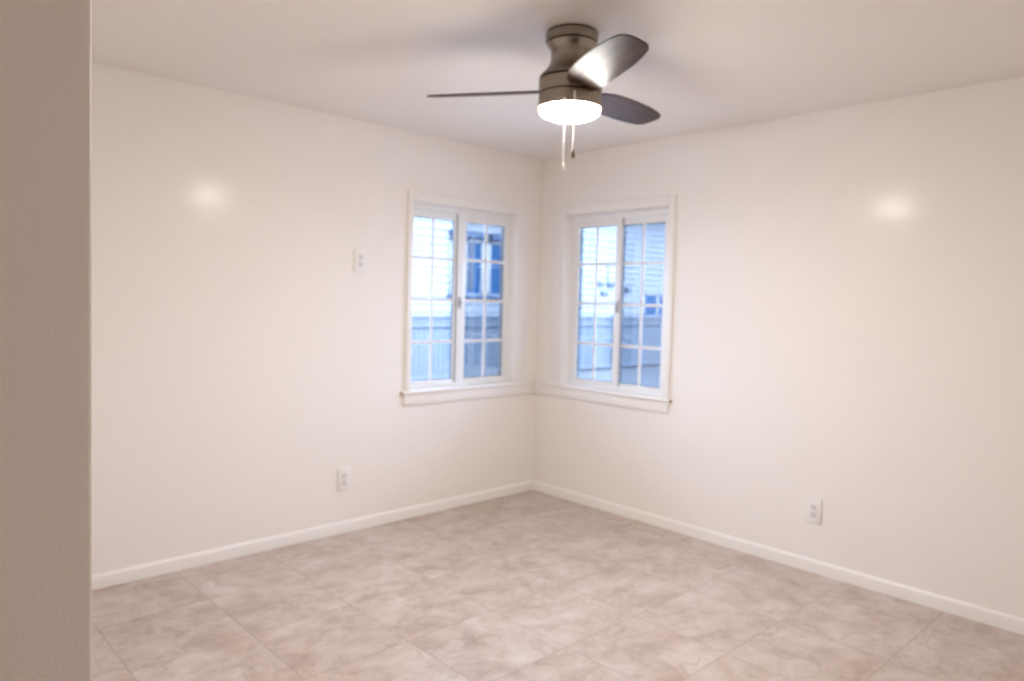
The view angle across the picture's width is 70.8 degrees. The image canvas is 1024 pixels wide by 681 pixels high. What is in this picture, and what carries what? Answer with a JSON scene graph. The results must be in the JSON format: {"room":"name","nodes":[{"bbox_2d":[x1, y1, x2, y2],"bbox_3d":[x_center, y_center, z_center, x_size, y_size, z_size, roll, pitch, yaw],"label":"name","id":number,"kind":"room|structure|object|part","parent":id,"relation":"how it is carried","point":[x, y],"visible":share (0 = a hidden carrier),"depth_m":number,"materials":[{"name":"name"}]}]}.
{"room":"empty bedroom","nodes":[
{"label":"empty bedroom","id":0,"kind":"room"},
{"bbox_2d":[0,0,91,680],"bbox_3d":[-1.863,0.064,1.435,1.171,2.440,2.873,-2,4,-43],"label":"wall","id":1,"kind":"structure","parent":0,"point":[46,122],"depth_m":0.75,"materials":[{"name":"white paint"}]},
{"bbox_2d":[91,62,541,574],"bbox_3d":[-1.204,-0.070,4.119,3.685,2.440,0.140,-2,4,-43],"label":"wall","id":2,"kind":"structure","parent":0,"point":[242,359],"depth_m":3.88,"materials":[{"name":"white paint"}]},
{"bbox_2d":[92,480,532,589],"bbox_3d":[-1.145,1.117,4.165,3.585,0.068,0.013,-2,4,-43],"label":"baseboard","id":3,"kind":"structure","parent":2,"relation":"attached to","point":[107,579],"depth_m":4.05,"materials":[{"name":"white"}]},
{"bbox_2d":[338,466,350,490],"bbox_3d":[-0.998,0.823,4.281,0.084,0.138,0.012,-2,4,-43],"label":"wall outlet","id":4,"kind":"object","parent":2,"relation":"attached to","point":[343,473],"visible":1,"depth_m":4.28,"materials":[{"name":"white plastic"}]},
{"bbox_2d":[354,249,366,272],"bbox_3d":[-0.899,-0.473,4.269,0.084,0.138,0.012,-2,4,-43],"label":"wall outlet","id":5,"kind":"object","parent":2,"relation":"attached to","point":[360,255],"visible":1,"depth_m":4.26,"materials":[{"name":"white plastic"}]},
{"bbox_2d":[400,190,535,405],"bbox_3d":[-0.277,-0.275,4.937,1.208,1.351,0.138,-2,4,-43],"label":"window","id":6,"kind":"structure","parent":2,"relation":"in","point":[513,220],"depth_m":4.93,"materials":[{"name":"white wood"}]},
{"bbox_3d":[-0.645,-0.307,4.521,0.042,1.260,0.013,-2,4,-43],"label":"casing","id":7,"kind":"part","parent":6,"relation":"part of","materials":[{"name":"white wood"}]},
{"bbox_3d":[-0.517,-0.281,4.778,0.444,1.149,0.015,-2,4,-43],"label":"sash","id":8,"kind":"part","parent":6,"relation":"part of","materials":[{"name":"clear glass"}]},
{"bbox_3d":[-0.366,-0.295,4.916,0.905,1.207,0.044,-2,4,-43],"label":"frame","id":9,"kind":"part","parent":6,"relation":"part of","materials":[{"name":"white plastic"}]},
{"bbox_3d":[-0.285,-0.919,4.812,0.905,0.053,0.013,-2,4,-43],"label":"head casing","id":10,"kind":"part","parent":6,"relation":"part of","materials":[{"name":"white wood"}]},
{"bbox_3d":[-0.277,0.319,4.957,1.205,0.020,0.098,-2,4,-43],"label":"sill","id":11,"kind":"part","parent":6,"relation":"part of","materials":[{"name":"white"}]},
{"bbox_3d":[-0.212,-0.287,5.043,0.456,1.149,0.015,-2,4,-43],"label":"sash","id":12,"kind":"part","parent":6,"relation":"part of","materials":[{"name":"white plastic"}]},
{"bbox_3d":[0.065,-0.326,5.189,0.098,1.260,0.013,-2,4,-43],"label":"casing","id":13,"kind":"part","parent":6,"relation":"part of","materials":[{"name":"white wood"}]},
{"bbox_2d":[91,0,1023,159],"bbox_3d":[-0.176,-1.207,2.181,5.100,0.100,4.250,-2,4,-43],"label":"ceiling","id":14,"kind":"structure","parent":0,"point":[708,65],"depth_m":3.00,"materials":[{"name":"white paint"}]},
{"bbox_2d":[427,23,660,170],"bbox_3d":[0.321,-0.910,2.863,0.924,0.545,1.057,-2,4,-43],"label":"ceiling fan","id":15,"kind":"object","parent":14,"relation":"hanging from","point":[570,88],"visible":1,"depth_m":2.68,"materials":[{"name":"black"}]},
{"bbox_3d":[-0.112,-0.983,2.875,0.478,0.006,0.163,2,16,12],"label":"blade","id":16,"kind":"part","parent":15,"relation":"part of","materials":[{"name":"grey metal"}]},
{"bbox_3d":[0.191,-0.776,2.661,0.008,0.235,0.008,-2,4,-43],"label":"pull chain","id":17,"kind":"part","parent":15,"relation":"part of","materials":[{"name":"white metal"}]},
{"bbox_2d":[540,101,599,122],"bbox_3d":[0.222,-0.871,2.778,0.233,0.041,0.233,-2,4,-43],"label":"diffuser","id":18,"kind":"object","parent":15,"relation":"attached to","point":[583,111],"depth_m":2.71,"materials":[{"name":"white glass"}]},
{"bbox_3d":[0.229,-0.813,2.655,0.008,0.210,0.008,-2,4,-43],"label":"pull chain","id":19,"kind":"part","parent":15,"relation":"part of","materials":[{"name":"white metal"}]},
{"bbox_3d":[0.316,-0.936,2.434,0.163,0.006,0.478,14,-1,-20],"label":"blade","id":20,"kind":"part","parent":15,"relation":"part of","materials":[{"name":"grey metal"}]},
{"bbox_3d":[0.467,-0.969,3.029,0.163,0.006,0.478,-13,-6,38],"label":"blade","id":21,"kind":"part","parent":15,"relation":"part of","materials":[{"name":"brown wood"}]},
{"bbox_2d":[92,490,1023,680],"bbox_3d":[-0.242,1.328,2.324,5.100,0.100,4.250,-2,4,-43],"label":"floor","id":22,"kind":"structure","parent":0,"point":[532,585],"depth_m":3.24,"materials":[{"name":"tile"}]},
{"bbox_2d":[533,76,1023,618],"bbox_3d":[1.607,0.013,3.926,0.140,2.440,4.000,-2,4,-43],"label":"wall","id":23,"kind":"structure","parent":0,"point":[848,315],"depth_m":3.72,"materials":[{"name":"white paint"}]},
{"bbox_2d":[535,194,676,413],"bbox_3d":[0.631,-0.257,4.913,0.138,1.364,1.198,-2,4,-43],"label":"window","id":24,"kind":"structure","parent":23,"relation":"in","point":[571,221],"depth_m":4.90,"materials":[{"name":"white wood"}]},
{"bbox_3d":[0.329,-0.325,5.163,0.013,1.273,0.098,-2,4,-43],"label":"casing","id":25,"kind":"part","parent":24,"relation":"part of","materials":[{"name":"white wood"}]},
{"bbox_3d":[0.585,-0.265,5.011,0.015,1.149,0.431,-2,4,-43],"label":"sash","id":26,"kind":"part","parent":24,"relation":"part of","materials":[{"name":"white plastic"}]},
{"bbox_3d":[0.600,0.343,4.934,0.098,0.020,1.195,-2,4,-43],"label":"sill","id":27,"kind":"part","parent":24,"relation":"part of","materials":[{"name":"white"}]},
{"bbox_3d":[0.677,-0.898,4.776,0.013,0.066,0.875,-2,4,-43],"label":"head casing","id":28,"kind":"part","parent":24,"relation":"part of","materials":[{"name":"white wood"}]},
{"bbox_3d":[0.730,-0.265,4.877,0.044,1.207,0.875,-2,4,-43],"label":"frame","id":29,"kind":"part","parent":24,"relation":"part of","materials":[{"name":"white plastic"}]},
{"bbox_3d":[0.863,-0.243,4.740,0.015,1.149,0.440,-2,4,-43],"label":"sash","id":30,"kind":"part","parent":24,"relation":"part of","materials":[{"name":"white plastic"}]},
{"bbox_3d":[0.979,-0.269,4.474,0.013,1.273,0.050,-2,4,-43],"label":"casing","id":31,"kind":"part","parent":24,"relation":"part of","materials":[{"name":"white wood"}]},
{"bbox_2d":[533,480,1023,634],"bbox_3d":[1.486,1.195,3.977,0.013,0.068,3.900,-2,4,-43],"label":"baseboard","id":32,"kind":"structure","parent":23,"relation":"attached to","point":[997,619],"depth_m":3.85,"materials":[{"name":"white"}]},
{"bbox_2d":[805,497,821,524],"bbox_3d":[1.608,0.908,3.840,0.012,0.138,0.084,-2,4,-43],"label":"wall outlet","id":33,"kind":"object","parent":23,"relation":"attached to","point":[813,505],"visible":1,"depth_m":3.83,"materials":[{"name":"white plastic"}]},
{"bbox_2d":[810,511,815,517],"bbox_3d":[1.605,0.929,3.838,0.004,0.031,0.034,-2,4,-43],"label":"receptacle","id":34,"kind":"object","parent":33,"relation":"attached to","point":[812,513],"depth_m":3.84,"materials":[{"name":"grey plastic"}]},
{"bbox_2d":[810,504,816,509],"bbox_3d":[1.606,0.888,3.836,0.004,0.029,0.034,-2,4,-43],"label":"receptacle","id":35,"kind":"object","parent":33,"relation":"attached to","point":[812,506],"depth_m":3.83,"materials":[{"name":"grey plastic"}]},
{"label":"outside","id":36,"kind":"structure","parent":0,"visible":0},
{"bbox_2d":[579,364,659,386],"bbox_3d":[5.924,1.107,21.163,90.000,0.100,75.000,-2,4,-43],"label":"ground","id":37,"kind":"structure","parent":36,"point":[650,374],"depth_m":20.92,"materials":[{"name":"grey"}]},
{"bbox_2d":[411,315,661,380],"bbox_3d":[3.167,0.057,22.630,32.156,1.690,0.120,-2,4,-43],"label":"fence","id":38,"kind":"object","parent":37,"relation":"on","point":[651,325],"visible":0.19,"depth_m":19.08,"materials":[{"name":"grey plastic"}]},
{"bbox_3d":[3.137,0.796,22.658,32.000,0.110,0.085,-2,4,-43],"label":"rail","id":39,"kind":"part","parent":38,"relation":"part of","materials":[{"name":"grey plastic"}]},
{"bbox_3d":[3.175,-0.729,22.574,32.000,0.065,0.080,-2,4,-43],"label":"rail","id":40,"kind":"part","parent":38,"relation":"part of","materials":[{"name":"grey plastic"}]},
{"bbox_3d":[3.187,-0.592,22.599,32.047,0.230,0.018,-2,4,-43],"label":"panel","id":41,"kind":"part","parent":38,"relation":"part of","materials":[{"name":"grey plastic"}]},
{"bbox_3d":[3.170,-0.491,22.585,32.000,0.060,0.085,-2,4,-43],"label":"rail","id":42,"kind":"part","parent":38,"relation":"part of","materials":[{"name":"grey plastic"}]},
{"bbox_3d":[3.154,0.058,22.618,0.120,1.690,0.120,-2,4,-43],"label":"fence post","id":43,"kind":"part","parent":38,"relation":"part of","materials":[{"name":"grey plastic"}]},
{"bbox_2d":[412,217,665,315],"bbox_3d":[0.549,-2.993,26.759,38.800,7.180,7.830,-2,4,-43],"label":"house","id":44,"kind":"structure","parent":37,"relation":"on","point":[655,233],"depth_m":21.77,"materials":[{"name":"grey"}]},
{"bbox_2d":[467,243,473,288],"bbox_3d":[-1.212,-2.162,20.981,0.265,1.320,0.016,-2,4,-43],"label":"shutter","id":45,"kind":"object","parent":44,"relation":"hanging from","point":[470,246],"depth_m":20.98,"materials":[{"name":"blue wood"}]},
{"bbox_3d":[-1.134,-2.115,21.078,0.530,1.480,0.010,-2,4,-43],"label":"pane","id":46,"kind":"part","parent":44,"relation":"part of","materials":[{"name":"blue"}]},
{"bbox_3d":[-0.508,-2.132,21.667,0.410,1.480,0.010,-2,4,-43],"label":"pane","id":47,"kind":"part","parent":44,"relation":"part of","materials":[{"name":"blue"}]},
{"bbox_3d":[5.205,-1.321,27.120,0.730,0.760,0.013,-2,4,-43],"label":"pane","id":48,"kind":"part","parent":44,"relation":"part of","materials":[{"name":"blue glass"}]},
{"bbox_3d":[5.711,-1.334,27.596,0.340,0.760,0.013,-2,4,-43],"label":"pane","id":49,"kind":"part","parent":44,"relation":"part of","materials":[{"name":"blue glass"}]}
]}

